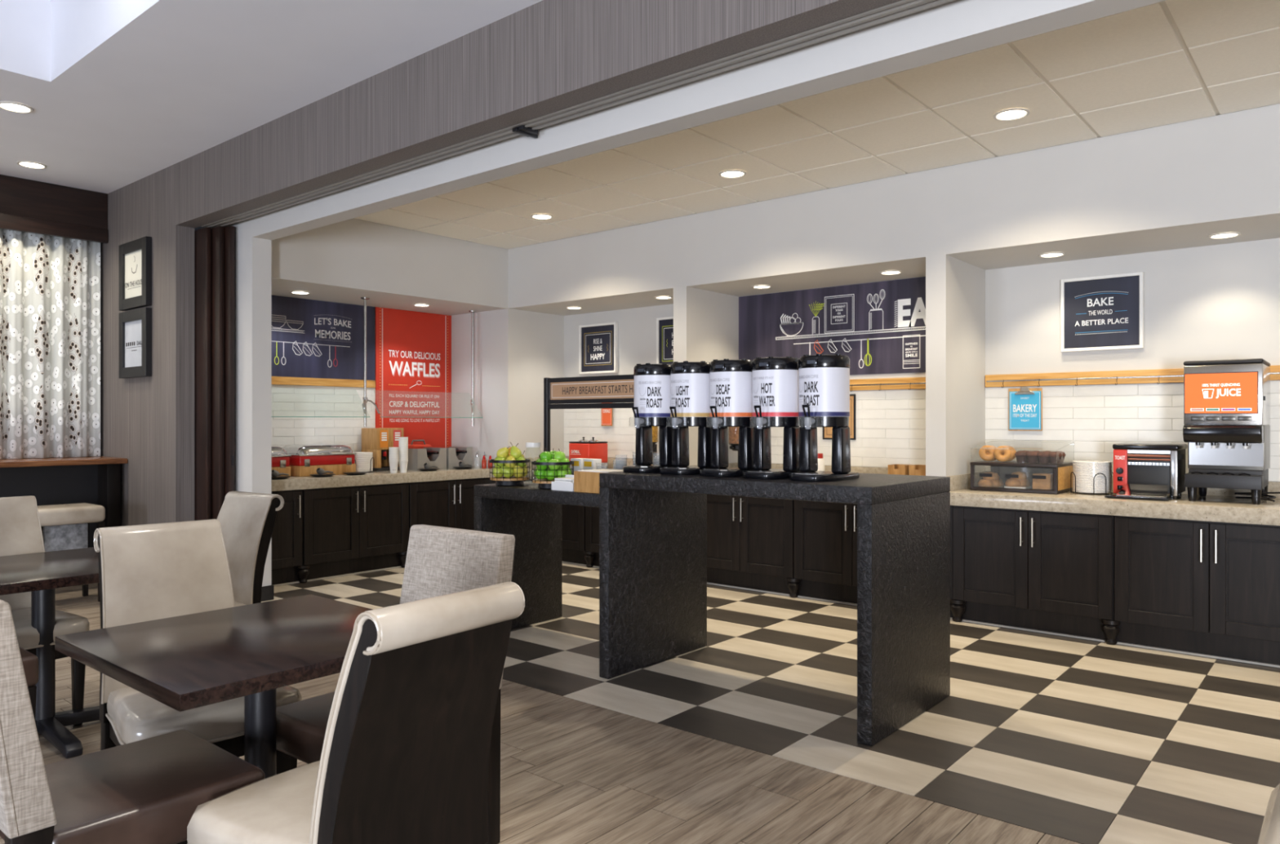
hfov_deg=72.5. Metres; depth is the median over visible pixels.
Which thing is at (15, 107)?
recessed light
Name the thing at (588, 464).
dispenser
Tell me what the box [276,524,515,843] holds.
chair
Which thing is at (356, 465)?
plate
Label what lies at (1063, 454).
muffin
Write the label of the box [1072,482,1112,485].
plate
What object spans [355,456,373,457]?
plate
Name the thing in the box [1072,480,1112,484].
plate
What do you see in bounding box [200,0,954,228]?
sliding track
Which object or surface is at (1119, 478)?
switch
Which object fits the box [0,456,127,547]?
bar ledge
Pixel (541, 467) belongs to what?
apple
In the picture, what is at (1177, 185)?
wall
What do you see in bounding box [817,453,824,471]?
canister
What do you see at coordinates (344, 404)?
wall
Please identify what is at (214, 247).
partition
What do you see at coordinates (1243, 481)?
drip tray
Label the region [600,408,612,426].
sign
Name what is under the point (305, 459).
chafing dish
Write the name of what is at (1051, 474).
bread slice
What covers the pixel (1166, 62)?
ceiling
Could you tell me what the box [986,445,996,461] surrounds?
bagel
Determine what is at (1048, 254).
recessed light
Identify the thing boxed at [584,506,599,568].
base cabinet
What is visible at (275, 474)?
spoon rest
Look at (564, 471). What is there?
apple
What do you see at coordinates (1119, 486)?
switch
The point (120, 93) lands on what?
ceiling
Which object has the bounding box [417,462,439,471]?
spoon rest
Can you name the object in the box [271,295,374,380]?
wall mural
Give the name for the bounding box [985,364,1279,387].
wall shelf
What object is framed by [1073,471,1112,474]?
plate
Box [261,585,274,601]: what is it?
baseboard
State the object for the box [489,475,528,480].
wooden tray
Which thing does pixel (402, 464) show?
paper cup
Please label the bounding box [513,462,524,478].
pear
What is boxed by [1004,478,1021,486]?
bread roll
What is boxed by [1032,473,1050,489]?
bread slice
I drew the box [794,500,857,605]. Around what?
base cabinet
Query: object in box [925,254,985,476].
wall pier
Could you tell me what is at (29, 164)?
recessed light
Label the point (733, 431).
dispenser
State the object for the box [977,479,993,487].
bread roll
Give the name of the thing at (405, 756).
chair
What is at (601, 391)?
sign
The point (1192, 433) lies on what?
hood
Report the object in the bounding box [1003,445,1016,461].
bagel
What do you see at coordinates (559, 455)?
apple
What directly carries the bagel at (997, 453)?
on the case
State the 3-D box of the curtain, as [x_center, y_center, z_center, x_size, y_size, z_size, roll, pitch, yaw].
[-6.296,-0.657,5.662,0.087,1.925,5.014,0,0,40]
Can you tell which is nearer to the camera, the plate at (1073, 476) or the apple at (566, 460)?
the apple at (566, 460)
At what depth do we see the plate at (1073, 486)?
5.70 m
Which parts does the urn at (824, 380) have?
spigot lever, stand leg, tank, lid, stand leg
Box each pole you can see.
[360,297,379,426]
[468,310,476,426]
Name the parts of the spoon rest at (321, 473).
dish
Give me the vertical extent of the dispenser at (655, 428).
0.612 m
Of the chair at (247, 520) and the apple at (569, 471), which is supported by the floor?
the chair at (247, 520)
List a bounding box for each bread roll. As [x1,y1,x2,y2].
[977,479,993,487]
[982,471,999,479]
[992,479,1004,487]
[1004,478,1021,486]
[1010,471,1027,479]
[1020,479,1030,486]
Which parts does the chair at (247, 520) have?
seat, panel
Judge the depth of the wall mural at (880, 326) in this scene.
7.27 m
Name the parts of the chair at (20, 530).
backrest, seat, leg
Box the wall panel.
[375,306,451,448]
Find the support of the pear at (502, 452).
in the fruit basket at (503, 481)
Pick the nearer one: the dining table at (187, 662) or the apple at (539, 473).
the dining table at (187, 662)
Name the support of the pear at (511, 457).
in the fruit basket at (503, 481)
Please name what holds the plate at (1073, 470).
on the plate at (1073, 472)
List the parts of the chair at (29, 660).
seat, leg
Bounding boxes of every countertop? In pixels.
[271,466,494,491]
[524,456,1279,525]
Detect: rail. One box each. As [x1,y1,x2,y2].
[271,376,375,387]
[849,377,925,391]
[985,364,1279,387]
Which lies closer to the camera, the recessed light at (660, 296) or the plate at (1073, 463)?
the plate at (1073, 463)
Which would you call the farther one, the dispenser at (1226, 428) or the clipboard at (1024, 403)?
the clipboard at (1024, 403)
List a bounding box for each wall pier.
[673,286,738,465]
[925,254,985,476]
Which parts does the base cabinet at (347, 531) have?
door, door panel, handle, handle, door, door panel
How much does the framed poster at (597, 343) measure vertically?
0.515 m
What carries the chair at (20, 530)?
on the floor
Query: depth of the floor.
3.73 m
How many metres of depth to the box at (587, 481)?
4.94 m
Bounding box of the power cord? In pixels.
[1234,492,1279,502]
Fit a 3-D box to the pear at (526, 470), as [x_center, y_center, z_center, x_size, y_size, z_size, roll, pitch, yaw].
[-0.753,0.300,5.577,0.073,0.116,0.074,0,0,-12]
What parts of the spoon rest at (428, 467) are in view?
dish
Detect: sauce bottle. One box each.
[481,455,486,468]
[488,455,492,468]
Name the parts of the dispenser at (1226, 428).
leg, leg, display panel, splash plate, leg, leg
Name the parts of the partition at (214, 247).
panel, panel, panel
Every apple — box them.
[535,468,546,479]
[537,456,548,469]
[539,448,551,460]
[544,465,557,480]
[548,454,560,469]
[549,448,555,457]
[552,448,565,461]
[556,465,567,478]
[559,457,569,469]
[566,467,571,475]
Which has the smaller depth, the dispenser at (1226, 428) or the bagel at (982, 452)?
the dispenser at (1226, 428)
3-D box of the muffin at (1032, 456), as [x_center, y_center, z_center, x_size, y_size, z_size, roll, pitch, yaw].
[2.652,0.242,5.897,0.084,0.081,0.084,0,0,40]
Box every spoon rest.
[271,470,291,479]
[309,467,335,477]
[342,471,368,475]
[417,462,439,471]
[453,461,473,469]
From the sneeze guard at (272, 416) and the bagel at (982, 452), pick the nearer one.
the bagel at (982, 452)
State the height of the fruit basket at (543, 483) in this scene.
0.160 m
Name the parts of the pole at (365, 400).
clamp arm, clamp arm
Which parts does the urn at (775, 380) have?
spigot lever, stand leg, tank, lid, stand leg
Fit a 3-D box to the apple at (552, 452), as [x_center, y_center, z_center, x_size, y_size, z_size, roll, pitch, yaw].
[-0.532,0.211,5.359,0.075,0.090,0.078,0,0,15]
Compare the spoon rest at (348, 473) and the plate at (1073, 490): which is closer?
the plate at (1073, 490)
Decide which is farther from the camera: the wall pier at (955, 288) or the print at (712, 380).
the wall pier at (955, 288)
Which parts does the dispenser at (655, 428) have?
stem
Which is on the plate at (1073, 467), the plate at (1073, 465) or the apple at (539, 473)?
the plate at (1073, 465)
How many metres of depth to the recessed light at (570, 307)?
8.72 m
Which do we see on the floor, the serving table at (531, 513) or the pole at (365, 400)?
the serving table at (531, 513)
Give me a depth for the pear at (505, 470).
5.46 m
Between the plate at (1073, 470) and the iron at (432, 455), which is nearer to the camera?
the plate at (1073, 470)
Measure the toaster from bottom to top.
0.335 m
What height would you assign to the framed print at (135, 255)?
0.545 m
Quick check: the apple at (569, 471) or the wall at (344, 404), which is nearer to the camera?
the apple at (569, 471)
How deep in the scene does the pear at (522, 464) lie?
5.52 m
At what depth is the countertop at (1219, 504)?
5.39 m
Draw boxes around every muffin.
[1014,450,1026,462]
[1026,451,1038,462]
[1037,451,1049,463]
[1048,451,1062,463]
[1057,451,1066,463]
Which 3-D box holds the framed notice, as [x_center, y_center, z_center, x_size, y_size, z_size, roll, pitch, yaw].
[1.673,-0.035,7.332,0.300,0.380,0.020,0,0,40]
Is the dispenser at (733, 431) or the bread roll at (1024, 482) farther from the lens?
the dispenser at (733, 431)
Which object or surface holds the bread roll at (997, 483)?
in the case
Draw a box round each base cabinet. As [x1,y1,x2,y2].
[271,489,302,586]
[296,482,408,582]
[408,477,496,535]
[523,479,586,566]
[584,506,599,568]
[706,494,800,597]
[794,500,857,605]
[950,505,953,620]
[950,505,1120,644]
[1114,515,1279,667]
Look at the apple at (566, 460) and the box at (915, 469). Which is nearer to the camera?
the apple at (566, 460)
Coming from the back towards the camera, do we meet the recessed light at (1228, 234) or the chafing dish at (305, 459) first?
the chafing dish at (305, 459)
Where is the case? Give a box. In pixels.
[969,460,1073,494]
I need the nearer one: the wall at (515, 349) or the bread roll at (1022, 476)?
the bread roll at (1022, 476)
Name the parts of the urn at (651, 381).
spigot lever, stand leg, tank, lid, stand leg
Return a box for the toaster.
[1104,443,1187,500]
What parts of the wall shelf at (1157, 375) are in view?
rod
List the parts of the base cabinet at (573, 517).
door panel, door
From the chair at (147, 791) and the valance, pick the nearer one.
the chair at (147, 791)
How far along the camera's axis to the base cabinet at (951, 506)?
5.93 m
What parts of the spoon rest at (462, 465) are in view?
dish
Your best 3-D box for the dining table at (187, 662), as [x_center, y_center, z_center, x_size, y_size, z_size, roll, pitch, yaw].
[-1.111,0.989,2.554,0.840,0.738,0.797,0,0,40]
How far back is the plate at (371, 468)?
8.08 m
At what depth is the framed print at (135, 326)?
7.08 m
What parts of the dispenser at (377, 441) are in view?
panel, panel, panel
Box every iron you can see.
[407,440,446,470]
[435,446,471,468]
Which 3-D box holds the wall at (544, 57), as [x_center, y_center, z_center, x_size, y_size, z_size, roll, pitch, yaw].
[0.179,-0.305,3.644,12.800,3.330,0.140,0,0,40]
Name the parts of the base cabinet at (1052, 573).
door panel, door, handle, handle, door panel, door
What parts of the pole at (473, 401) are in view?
clamp arm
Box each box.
[551,474,573,491]
[573,468,622,493]
[888,464,912,475]
[908,464,925,475]
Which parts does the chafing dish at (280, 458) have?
lid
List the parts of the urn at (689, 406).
spigot lever, stand leg, tank, lid, stand leg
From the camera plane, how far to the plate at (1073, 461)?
5.76 m
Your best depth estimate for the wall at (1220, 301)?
6.14 m
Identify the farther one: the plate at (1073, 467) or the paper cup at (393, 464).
the paper cup at (393, 464)
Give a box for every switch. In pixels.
[1117,476,1122,480]
[1117,484,1122,489]
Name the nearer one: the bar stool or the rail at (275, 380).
the bar stool
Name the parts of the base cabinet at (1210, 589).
door panel, door, handle, handle, door, door panel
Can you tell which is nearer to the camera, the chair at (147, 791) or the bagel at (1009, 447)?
the chair at (147, 791)
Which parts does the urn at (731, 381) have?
spigot lever, stand leg, tank, lid, stand leg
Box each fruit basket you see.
[488,458,530,485]
[531,460,573,488]
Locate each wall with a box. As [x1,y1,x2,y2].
[100,0,899,526]
[194,0,1164,586]
[271,103,1279,315]
[271,294,375,452]
[451,308,564,467]
[564,237,1279,481]
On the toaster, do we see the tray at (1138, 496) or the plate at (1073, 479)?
the tray at (1138, 496)
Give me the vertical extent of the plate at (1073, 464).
0.010 m
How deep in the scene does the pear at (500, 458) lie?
5.49 m
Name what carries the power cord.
on the countertop at (1219, 504)
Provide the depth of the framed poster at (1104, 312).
6.04 m
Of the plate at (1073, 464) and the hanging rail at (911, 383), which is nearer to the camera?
the plate at (1073, 464)
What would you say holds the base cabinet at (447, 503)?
on the floor
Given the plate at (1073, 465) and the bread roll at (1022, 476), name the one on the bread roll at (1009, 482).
the bread roll at (1022, 476)
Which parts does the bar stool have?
seat, leg, leg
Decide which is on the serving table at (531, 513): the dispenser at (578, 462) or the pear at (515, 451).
the dispenser at (578, 462)
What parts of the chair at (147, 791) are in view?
backrest, leg, seat, leg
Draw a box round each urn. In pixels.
[622,363,672,473]
[659,360,711,475]
[698,358,754,476]
[742,355,799,479]
[788,353,859,481]
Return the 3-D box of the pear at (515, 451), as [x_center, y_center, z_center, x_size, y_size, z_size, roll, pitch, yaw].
[-0.787,0.188,5.539,0.073,0.114,0.074,0,0,-26]
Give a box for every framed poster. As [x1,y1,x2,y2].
[578,322,617,374]
[656,316,673,364]
[1060,271,1143,351]
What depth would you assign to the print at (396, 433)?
8.53 m
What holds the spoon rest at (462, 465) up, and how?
on the countertop at (375, 477)
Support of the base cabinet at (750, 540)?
on the floor
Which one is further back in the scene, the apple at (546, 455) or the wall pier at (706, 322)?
the wall pier at (706, 322)
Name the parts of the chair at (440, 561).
leg, seat, backrest, leg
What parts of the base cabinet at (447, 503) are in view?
door, door panel, handle, handle, door panel, door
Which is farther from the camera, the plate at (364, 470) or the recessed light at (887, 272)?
the plate at (364, 470)
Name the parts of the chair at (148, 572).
panel, leg, backrest, seat, leg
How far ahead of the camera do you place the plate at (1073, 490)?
5.70 m
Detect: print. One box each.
[119,235,151,311]
[119,307,151,378]
[381,432,386,440]
[395,432,399,440]
[638,381,661,384]
[673,379,688,382]
[710,377,729,382]
[799,374,817,378]
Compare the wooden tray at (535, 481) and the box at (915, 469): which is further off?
the box at (915, 469)
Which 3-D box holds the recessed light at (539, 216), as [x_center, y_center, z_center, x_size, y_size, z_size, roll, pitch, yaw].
[-0.829,-1.730,7.380,0.191,0.008,0.191,0,0,40]
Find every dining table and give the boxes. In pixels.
[0,546,99,758]
[55,594,372,778]
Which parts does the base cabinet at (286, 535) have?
door panel, handle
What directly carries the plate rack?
on the countertop at (1219, 504)
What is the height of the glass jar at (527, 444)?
0.264 m
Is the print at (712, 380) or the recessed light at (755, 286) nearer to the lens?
the print at (712, 380)
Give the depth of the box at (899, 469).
6.65 m
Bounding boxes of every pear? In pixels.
[493,456,506,467]
[493,466,502,477]
[496,446,510,457]
[497,464,514,478]
[504,454,515,467]
[510,441,521,459]
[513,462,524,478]
[515,456,525,467]
[521,458,528,477]
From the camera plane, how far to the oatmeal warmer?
8.63 m
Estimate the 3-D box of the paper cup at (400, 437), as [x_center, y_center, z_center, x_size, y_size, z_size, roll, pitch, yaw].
[-2.212,0.205,8.158,0.089,0.114,0.089,0,0,40]
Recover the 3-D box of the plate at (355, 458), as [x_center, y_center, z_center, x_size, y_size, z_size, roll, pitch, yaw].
[-2.604,0.346,8.173,0.196,0.011,0.196,0,0,40]
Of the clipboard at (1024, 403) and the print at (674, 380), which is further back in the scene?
the clipboard at (1024, 403)
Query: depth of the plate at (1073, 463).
5.69 m
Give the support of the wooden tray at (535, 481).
on the fruit basket at (543, 483)
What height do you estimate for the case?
0.337 m
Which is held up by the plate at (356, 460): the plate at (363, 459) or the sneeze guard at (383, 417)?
the plate at (363, 459)
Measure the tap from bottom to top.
0.099 m
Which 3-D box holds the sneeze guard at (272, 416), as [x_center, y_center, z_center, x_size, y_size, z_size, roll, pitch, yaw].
[-2.876,-0.162,7.508,0.175,0.256,1.150,0,0,40]
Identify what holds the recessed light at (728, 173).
in the ceiling at (1166, 62)
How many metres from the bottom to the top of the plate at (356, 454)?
0.011 m
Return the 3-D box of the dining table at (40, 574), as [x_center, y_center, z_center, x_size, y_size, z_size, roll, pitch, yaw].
[-2.580,0.989,3.774,0.840,0.738,0.800,0,0,40]
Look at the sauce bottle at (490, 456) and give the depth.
8.91 m
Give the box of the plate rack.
[1071,471,1114,494]
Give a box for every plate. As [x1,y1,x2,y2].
[352,452,373,453]
[354,453,373,455]
[354,462,373,464]
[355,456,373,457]
[355,457,373,459]
[355,458,373,460]
[355,460,373,462]
[355,465,373,466]
[355,467,373,469]
[355,468,373,471]
[355,470,373,471]
[1072,460,1112,463]
[1072,462,1112,465]
[1072,463,1112,466]
[1072,465,1112,468]
[1072,466,1111,470]
[1072,468,1112,471]
[1072,470,1112,472]
[1072,473,1112,475]
[1072,474,1112,477]
[1072,475,1112,479]
[1072,477,1112,480]
[1072,479,1112,482]
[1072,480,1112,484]
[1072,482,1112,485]
[1072,484,1112,487]
[1072,485,1112,488]
[1072,486,1112,490]
[1072,488,1112,491]
[1072,489,1112,493]
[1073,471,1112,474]
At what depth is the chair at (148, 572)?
2.96 m
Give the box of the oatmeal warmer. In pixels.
[568,436,607,468]
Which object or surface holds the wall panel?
attached to the wall at (344, 404)
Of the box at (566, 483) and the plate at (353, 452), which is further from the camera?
the plate at (353, 452)
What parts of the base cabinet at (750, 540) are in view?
door panel, door, handle, handle, door panel, door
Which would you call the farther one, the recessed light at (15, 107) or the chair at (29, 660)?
the recessed light at (15, 107)
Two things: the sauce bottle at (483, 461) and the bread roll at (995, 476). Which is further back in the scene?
the sauce bottle at (483, 461)
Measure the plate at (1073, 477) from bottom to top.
0.010 m
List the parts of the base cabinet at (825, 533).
door panel, handle, door, handle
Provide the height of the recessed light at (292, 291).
0.008 m
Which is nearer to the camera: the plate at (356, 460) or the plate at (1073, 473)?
the plate at (1073, 473)
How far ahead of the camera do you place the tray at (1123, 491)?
5.38 m
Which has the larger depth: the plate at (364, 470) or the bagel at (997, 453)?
the plate at (364, 470)
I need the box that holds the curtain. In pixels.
[0,228,100,459]
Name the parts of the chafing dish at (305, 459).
lid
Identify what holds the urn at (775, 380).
on the serving table at (653, 526)
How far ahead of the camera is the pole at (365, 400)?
8.03 m
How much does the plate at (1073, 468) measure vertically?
0.010 m
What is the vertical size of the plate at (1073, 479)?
0.010 m
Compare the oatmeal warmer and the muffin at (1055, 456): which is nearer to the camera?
the muffin at (1055, 456)
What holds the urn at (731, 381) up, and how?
on the serving table at (653, 526)
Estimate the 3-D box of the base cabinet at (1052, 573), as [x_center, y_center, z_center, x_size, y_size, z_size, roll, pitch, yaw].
[2.718,0.965,5.869,1.042,0.786,0.802,0,0,40]
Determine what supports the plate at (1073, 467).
on the plate at (1073, 468)
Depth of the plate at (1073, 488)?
5.70 m
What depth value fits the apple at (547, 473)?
5.21 m
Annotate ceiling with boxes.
[0,0,542,193]
[354,0,1279,248]
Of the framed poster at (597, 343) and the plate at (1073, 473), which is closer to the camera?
the plate at (1073, 473)
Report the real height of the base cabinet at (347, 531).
0.786 m
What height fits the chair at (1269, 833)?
0.995 m
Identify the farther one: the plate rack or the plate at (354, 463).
the plate at (354, 463)
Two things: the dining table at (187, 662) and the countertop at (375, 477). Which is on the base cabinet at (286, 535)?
the countertop at (375, 477)
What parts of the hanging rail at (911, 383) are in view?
rod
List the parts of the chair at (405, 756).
seat, panel, backrest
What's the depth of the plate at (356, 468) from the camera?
8.11 m
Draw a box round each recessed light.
[0,101,33,113]
[16,160,47,168]
[290,290,310,294]
[413,303,430,306]
[530,213,553,219]
[565,306,582,309]
[654,295,672,298]
[719,169,746,177]
[751,284,771,288]
[879,270,902,275]
[993,107,1030,120]
[1038,252,1065,257]
[1208,231,1240,238]
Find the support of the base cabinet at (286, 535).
on the floor
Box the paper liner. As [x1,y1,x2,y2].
[1004,486,1031,488]
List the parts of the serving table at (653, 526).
panel, panel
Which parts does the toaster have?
knob, control panel, trim, lid, post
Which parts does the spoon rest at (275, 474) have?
dish, scoop handle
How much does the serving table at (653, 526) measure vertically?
1.083 m
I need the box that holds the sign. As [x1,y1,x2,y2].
[543,374,660,479]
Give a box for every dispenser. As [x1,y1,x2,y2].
[361,427,403,471]
[570,457,586,471]
[582,458,601,470]
[651,426,657,464]
[728,426,739,462]
[1182,358,1270,504]
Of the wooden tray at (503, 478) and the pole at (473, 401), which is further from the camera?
the pole at (473, 401)
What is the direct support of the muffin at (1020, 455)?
on the case
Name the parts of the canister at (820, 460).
lid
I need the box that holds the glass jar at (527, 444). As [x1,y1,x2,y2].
[525,442,540,447]
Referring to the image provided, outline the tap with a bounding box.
[381,449,386,459]
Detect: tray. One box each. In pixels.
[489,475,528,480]
[533,479,555,484]
[1104,493,1172,500]
[1115,484,1168,498]
[1184,472,1264,489]
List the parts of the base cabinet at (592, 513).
door panel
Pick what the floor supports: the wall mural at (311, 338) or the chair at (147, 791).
the chair at (147, 791)
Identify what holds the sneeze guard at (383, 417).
attached to the pole at (473, 401)
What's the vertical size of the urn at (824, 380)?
0.588 m
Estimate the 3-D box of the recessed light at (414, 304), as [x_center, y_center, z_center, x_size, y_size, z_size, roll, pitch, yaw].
[-2.131,-1.133,8.521,0.166,0.008,0.166,0,0,40]
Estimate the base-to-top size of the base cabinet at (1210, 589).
0.786 m
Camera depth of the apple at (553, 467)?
5.22 m
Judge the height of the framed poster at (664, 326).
0.515 m
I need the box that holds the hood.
[1182,424,1263,443]
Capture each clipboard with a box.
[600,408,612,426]
[1008,386,1042,431]
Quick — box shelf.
[969,460,1073,467]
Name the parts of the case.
post, panel, post, panel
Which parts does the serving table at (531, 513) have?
panel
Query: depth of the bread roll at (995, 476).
6.03 m
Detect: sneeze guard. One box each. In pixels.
[271,416,333,417]
[382,417,483,417]
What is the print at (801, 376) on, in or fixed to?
on the urn at (824, 380)
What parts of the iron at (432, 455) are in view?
handle, handle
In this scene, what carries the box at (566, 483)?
on the serving table at (531, 513)
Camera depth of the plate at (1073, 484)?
5.70 m
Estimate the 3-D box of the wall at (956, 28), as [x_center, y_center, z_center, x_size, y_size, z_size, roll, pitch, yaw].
[0.381,-0.340,3.885,12.800,3.400,0.150,0,0,40]
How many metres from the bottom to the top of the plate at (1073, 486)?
0.010 m
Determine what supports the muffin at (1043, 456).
on the case
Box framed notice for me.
[822,394,856,439]
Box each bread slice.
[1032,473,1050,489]
[1044,473,1053,489]
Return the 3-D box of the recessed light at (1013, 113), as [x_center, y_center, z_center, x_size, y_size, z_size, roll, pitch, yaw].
[2.095,-1.730,4.922,0.191,0.008,0.191,0,0,40]
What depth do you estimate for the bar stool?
6.43 m
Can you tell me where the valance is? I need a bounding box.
[0,174,107,243]
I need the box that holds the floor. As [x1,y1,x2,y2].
[0,562,1279,843]
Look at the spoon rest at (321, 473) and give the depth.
7.52 m
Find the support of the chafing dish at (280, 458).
on the countertop at (375, 477)
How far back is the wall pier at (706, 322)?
7.56 m
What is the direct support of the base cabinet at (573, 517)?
on the floor
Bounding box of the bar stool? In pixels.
[37,502,105,601]
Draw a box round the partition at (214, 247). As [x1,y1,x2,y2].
[194,225,235,520]
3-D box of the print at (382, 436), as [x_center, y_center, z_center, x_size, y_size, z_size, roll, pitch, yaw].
[-2.467,0.149,8.417,0.001,0.081,0.060,0,0,40]
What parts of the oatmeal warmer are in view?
lid, lid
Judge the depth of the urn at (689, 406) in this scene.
4.53 m
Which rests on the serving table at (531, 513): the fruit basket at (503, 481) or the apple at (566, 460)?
the fruit basket at (503, 481)
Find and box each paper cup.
[388,460,398,473]
[398,436,408,439]
[398,460,408,472]
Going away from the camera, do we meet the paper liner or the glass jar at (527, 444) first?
the glass jar at (527, 444)
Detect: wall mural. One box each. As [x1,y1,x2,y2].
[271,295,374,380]
[738,276,925,374]
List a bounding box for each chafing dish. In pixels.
[271,445,291,477]
[282,443,356,476]
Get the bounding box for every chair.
[0,495,89,726]
[0,599,265,843]
[18,646,38,719]
[93,519,301,769]
[186,582,524,843]
[217,491,284,606]
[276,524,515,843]
[1257,783,1279,843]
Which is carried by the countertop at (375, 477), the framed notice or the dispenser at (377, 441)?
the dispenser at (377, 441)
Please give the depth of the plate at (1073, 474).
5.70 m
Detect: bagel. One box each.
[978,445,995,461]
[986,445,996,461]
[993,445,1011,462]
[1000,445,1013,462]
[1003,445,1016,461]
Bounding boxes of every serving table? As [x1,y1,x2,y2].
[473,480,599,629]
[599,471,950,746]

